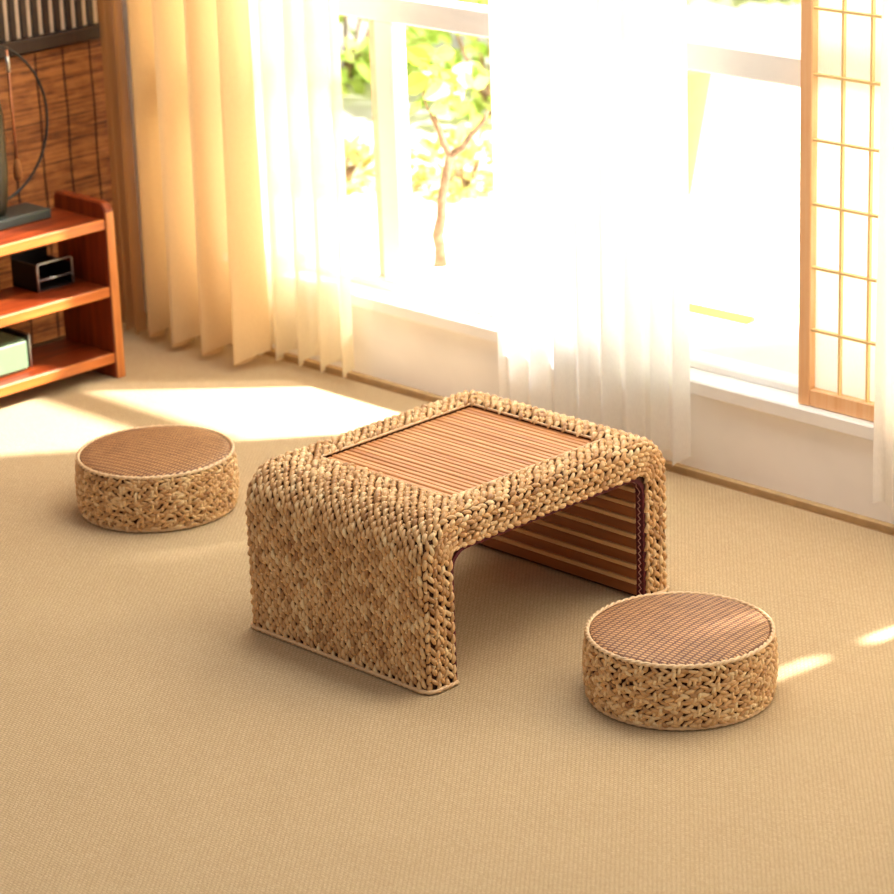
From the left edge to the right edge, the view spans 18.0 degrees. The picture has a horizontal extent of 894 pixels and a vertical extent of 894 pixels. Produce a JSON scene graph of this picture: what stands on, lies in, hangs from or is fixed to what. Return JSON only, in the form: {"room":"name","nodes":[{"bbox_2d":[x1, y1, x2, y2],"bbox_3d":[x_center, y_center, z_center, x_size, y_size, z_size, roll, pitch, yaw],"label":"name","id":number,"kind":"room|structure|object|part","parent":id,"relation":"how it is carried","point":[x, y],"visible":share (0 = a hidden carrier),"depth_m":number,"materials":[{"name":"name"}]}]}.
{"room":"living room","nodes":[
{"label":"living room","id":0,"kind":"room"},
{"bbox_2d":[0,0,100,59],"bbox_3d":[-2.967,-0.700,4.573,6.260,2.620,0.120,-20,26,-41],"label":"wall","id":1,"kind":"structure","parent":0,"point":[96,0],"depth_m":6.58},
{"bbox_2d":[0,0,100,58],"bbox_3d":[-1.414,-1.037,5.904,1.682,0.630,0.038,-20,26,-41],"label":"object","id":2,"kind":"object","parent":1,"relation":"attached to","point":[26,26],"visible":0.99,"depth_m":6.43,"materials":[{"name":"brown wood"}]},
{"bbox_3d":[-1.414,-1.037,5.904,1.682,0.630,0.038,-20,26,-41],"label":"rail","id":3,"kind":"part","parent":2,"relation":"part of","materials":[{"name":"brown wood"}]},
{"bbox_2d":[0,39,120,345],"bbox_3d":[-1.369,-0.420,6.141,1.640,0.680,0.007,-20,26,-41],"label":"blind","id":4,"kind":"object","parent":1,"relation":"attached to","point":[75,158],"visible":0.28,"depth_m":6.53,"materials":[{"name":"brown wood"}]},
{"bbox_3d":[-0.984,-0.558,6.495,0.006,0.680,0.003,-20,26,-41],"label":"cord","id":5,"kind":"part","parent":4,"relation":"part of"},
{"bbox_3d":[-0.929,-0.579,6.547,0.006,0.680,0.003,-20,26,-41],"label":"cord","id":6,"kind":"part","parent":4,"relation":"part of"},
{"bbox_3d":[-0.874,-0.599,6.598,0.006,0.680,0.003,-20,26,-41],"label":"cord","id":7,"kind":"part","parent":4,"relation":"part of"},
{"bbox_3d":[-0.819,-0.619,6.649,0.006,0.680,0.003,-20,26,-41],"label":"cord","id":8,"kind":"part","parent":4,"relation":"part of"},
{"bbox_2d":[122,0,893,523],"bbox_3d":[1.911,-0.672,3.985,0.145,2.620,7.770,-20,26,-41],"label":"wall","id":9,"kind":"structure","parent":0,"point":[831,468],"depth_m":5.61,"materials":[{"name":"white paint"}]},
{"bbox_2d":[146,312,893,533],"bbox_3d":[1.895,0.471,4.328,0.016,0.014,7.570,-20,26,-41],"label":"baseboard","id":10,"kind":"structure","parent":9,"relation":"attached to","point":[873,523],"depth_m":5.62,"materials":[{"name":"wood"}]},
{"bbox_2d":[338,0,873,440],"bbox_3d":[0.958,-0.925,4.901,0.157,1.985,4.260,-20,26,-41],"label":"window","id":11,"kind":"structure","parent":9,"relation":"attached to","point":[387,19],"depth_m":6.06,"materials":[{"name":"white paint"}]},
{"bbox_3d":[0.967,-0.943,4.905,0.060,1.955,4.260,-20,26,-41],"label":"frame","id":12,"kind":"part","parent":11,"relation":"part of","materials":[{"name":"white paint"}]},
{"bbox_2d":[798,0,881,421],"bbox_3d":[0.850,-0.855,4.973,0.028,1.750,0.549,-20,26,-41],"label":"screen","id":13,"kind":"object","parent":11,"relation":"on","point":[840,78],"visible":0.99,"depth_m":5.25,"materials":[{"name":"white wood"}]},
{"bbox_3d":[0.880,-0.046,5.257,0.026,0.034,0.493,-20,26,-41],"label":"rail","id":14,"kind":"part","parent":13,"relation":"part of","materials":[{"name":"brown wood"}]},
{"bbox_3d":[0.741,-1.977,4.559,0.085,0.030,4.550,-20,26,-41],"label":"curtain rod","id":15,"kind":"object","parent":9,"relation":"attached to","visible":0},
{"bbox_2d":[98,0,146,333],"bbox_3d":[-0.787,-1.332,6.322,0.030,2.240,0.087,-20,26,-41],"label":"sheer curtain","id":16,"kind":"object","parent":15,"relation":"hanging from","point":[121,154],"visible":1,"depth_m":6.55,"materials":[{"name":"brown fabric"}]},
{"bbox_2d":[127,0,271,365],"bbox_3d":[-0.606,-1.290,6.181,0.131,2.238,0.437,-20,26,-41],"label":"linen curtain","id":17,"kind":"object","parent":15,"relation":"hanging from","point":[192,69],"visible":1,"depth_m":6.36,"materials":[{"name":"beige fabric"}]},
{"bbox_2d":[248,0,353,377],"bbox_3d":[-0.369,-1.242,6.016,0.051,2.236,0.345,-20,26,-41],"label":"sheer curtain","id":18,"kind":"object","parent":15,"relation":"hanging from","point":[295,44],"visible":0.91,"depth_m":6.22,"materials":[{"name":"white fabric"}]},
{"bbox_2d":[488,0,690,465],"bbox_3d":[0.255,-1.064,5.428,0.042,2.224,0.520,-20,26,-41],"label":"sheer curtain","id":19,"kind":"object","parent":15,"relation":"hanging from","point":[589,97],"visible":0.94,"depth_m":5.63,"materials":[{"name":"white fabric"}]},
{"bbox_2d":[872,0,893,514],"bbox_3d":[0.884,-0.887,4.823,0.034,2.200,0.341,-20,26,-41],"label":"sheer curtain","id":20,"kind":"object","parent":15,"relation":"hanging from","point":[883,446],"visible":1,"depth_m":5.16,"materials":[{"name":"white fabric"}]},
{"bbox_2d":[146,320,893,534],"bbox_3d":[-0.261,1.316,2.342,6.116,0.112,7.770,-20,26,-41],"label":"floor","id":21,"kind":"structure","parent":0,"point":[146,320],"depth_m":5.62,"materials":[{"name":"carpet"}]},
{"bbox_2d":[0,319,893,893],"bbox_3d":[-0.229,1.254,2.334,5.983,0.009,7.540,-20,26,-41],"label":"carpet","id":22,"kind":"object","parent":21,"relation":"on","point":[154,740],"visible":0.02,"depth_m":4.61,"materials":[{"name":"beige carpet"}]},
{"bbox_2d":[0,190,125,396],"bbox_3d":[-1.181,-0.235,6.035,1.072,0.408,0.190,-20,26,-41],"label":"wooden shelf","id":23,"kind":"object","parent":22,"relation":"on","point":[82,226],"visible":0.98,"depth_m":6.30,"materials":[{"name":"brown wood"}]},
{"bbox_2d":[0,326,31,377],"bbox_3d":[-1.042,-0.195,6.217,0.231,0.083,0.113,-20,26,-41],"label":"box","id":24,"kind":"object","parent":23,"relation":"on","point":[15,347],"visible":0.89,"depth_m":6.23,"materials":[{"name":"green ceramic"}]},
{"bbox_2d":[0,45,50,230],"bbox_3d":[-1.022,-0.677,6.161,0.389,0.405,0.097,-20,26,-41],"label":"lamp","id":25,"kind":"object","parent":23,"relation":"on","point":[24,213],"visible":1,"depth_m":6.23,"materials":[{"name":"black metal"}]},
{"bbox_3d":[-0.960,-0.756,6.213,0.007,0.255,0.005,-20,26,-41],"label":"rod","id":26,"kind":"part","parent":25,"relation":"part of","materials":[{"name":"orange metal"}]},
{"bbox_2d":[10,245,74,292],"bbox_3d":[-0.910,-0.400,6.336,0.102,0.072,0.098,-20,26,-41],"label":"rack","id":27,"kind":"object","parent":23,"relation":"on","point":[35,270],"visible":1,"depth_m":6.34,"materials":[{"name":"black metal"}]},
{"bbox_3d":[-0.877,-0.390,6.305,0.102,0.064,0.006,-20,26,-41],"label":"frame","id":28,"kind":"part","parent":27,"relation":"part of","materials":[{"name":"silver metal"}]},
{"bbox_3d":[-0.811,-0.370,6.381,0.024,0.408,0.187,-20,26,-41],"label":"panel","id":29,"kind":"part","parent":23,"relation":"part of","materials":[{"name":"brown wood"}]},
{"bbox_2d":[74,424,239,532],"bbox_3d":[-0.574,0.057,5.570,0.324,0.123,0.324,-5,20,-9],"label":"round stool","id":30,"kind":"object","parent":22,"relation":"on","point":[152,478],"visible":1,"depth_m":5.47,"materials":[{"name":"wicker"}]},
{"bbox_2d":[245,390,669,694],"bbox_3d":[0.021,0.145,4.987,0.624,0.312,0.468,-20,26,-41],"label":"table","id":31,"kind":"object","parent":22,"relation":"on","point":[356,538],"visible":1,"depth_m":4.85,"materials":[{"name":"wicker"}]},
{"bbox_2d":[582,591,778,730],"bbox_3d":[0.384,0.348,4.646,0.324,0.124,0.324,-12,22,-26],"label":"round stool","id":32,"kind":"object","parent":22,"relation":"on","point":[679,660],"visible":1,"depth_m":4.55,"materials":[{"name":"wicker"}]},
{"label":"outside","id":33,"kind":"structure","parent":0,"visible":0},
{"bbox_2d":[339,0,800,232],"bbox_3d":[6.088,-3.162,14.390,20.740,0.080,26.000,-20,26,-41],"label":"outdoor background","id":34,"kind":"structure","parent":33,"point":[747,174],"depth_m":8.61,"materials":[{"name":"white"}]},
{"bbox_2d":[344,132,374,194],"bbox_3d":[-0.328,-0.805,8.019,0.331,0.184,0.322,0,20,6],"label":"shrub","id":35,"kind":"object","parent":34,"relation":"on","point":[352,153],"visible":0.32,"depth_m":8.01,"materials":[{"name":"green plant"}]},
{"bbox_2d":[338,14,428,96],"bbox_3d":[-0.334,-1.404,9.341,0.661,0.538,0.758,-20,26,-41],"label":"shrub","id":36,"kind":"object","parent":34,"relation":"on","point":[357,67],"visible":0.15,"depth_m":9.23,"materials":[{"name":"green plant"}]},
{"bbox_2d":[405,0,491,129],"bbox_3d":[0.155,-1.227,8.758,0.608,0.560,0.599,8,22,26],"label":"shrub","id":37,"kind":"object","parent":34,"relation":"on","point":[482,101],"visible":0.18,"depth_m":8.70,"materials":[{"name":"green plant"}]},
{"bbox_2d":[409,121,493,203],"bbox_3d":[0.056,-0.802,7.961,0.385,0.230,0.424,7,21,24],"label":"shrub","id":38,"kind":"object","parent":34,"relation":"on","point":[463,179],"visible":0.7,"depth_m":7.91,"materials":[{"name":"yellow-green leaves"},{"name":"bark"}]},
{"bbox_2d":[347,203,798,374],"bbox_3d":[1.229,-0.175,5.966,1.238,0.215,5.000,-20,26,-41],"label":"ground","id":39,"kind":"structure","parent":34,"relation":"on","point":[754,272],"depth_m":6.37,"materials":[{"name":"white"}]},
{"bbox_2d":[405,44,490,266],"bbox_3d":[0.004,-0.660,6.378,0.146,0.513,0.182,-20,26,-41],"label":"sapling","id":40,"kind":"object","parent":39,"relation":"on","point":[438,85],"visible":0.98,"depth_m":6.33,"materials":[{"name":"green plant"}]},
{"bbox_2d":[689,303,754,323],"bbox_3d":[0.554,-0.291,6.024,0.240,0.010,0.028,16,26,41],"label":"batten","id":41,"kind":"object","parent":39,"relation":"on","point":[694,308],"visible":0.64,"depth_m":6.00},
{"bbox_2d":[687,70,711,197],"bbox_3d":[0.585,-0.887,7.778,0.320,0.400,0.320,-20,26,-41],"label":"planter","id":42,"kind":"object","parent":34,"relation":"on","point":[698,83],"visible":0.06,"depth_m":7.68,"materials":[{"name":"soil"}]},
{"bbox_2d":[768,0,799,7],"bbox_3d":[1.155,-1.948,10.681,1.019,0.626,1.243,-20,26,-41],"label":"shrub","id":43,"kind":"object","parent":34,"relation":"on","point":[770,1],"visible":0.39,"depth_m":10.37,"materials":[{"name":"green plant"}]}
]}

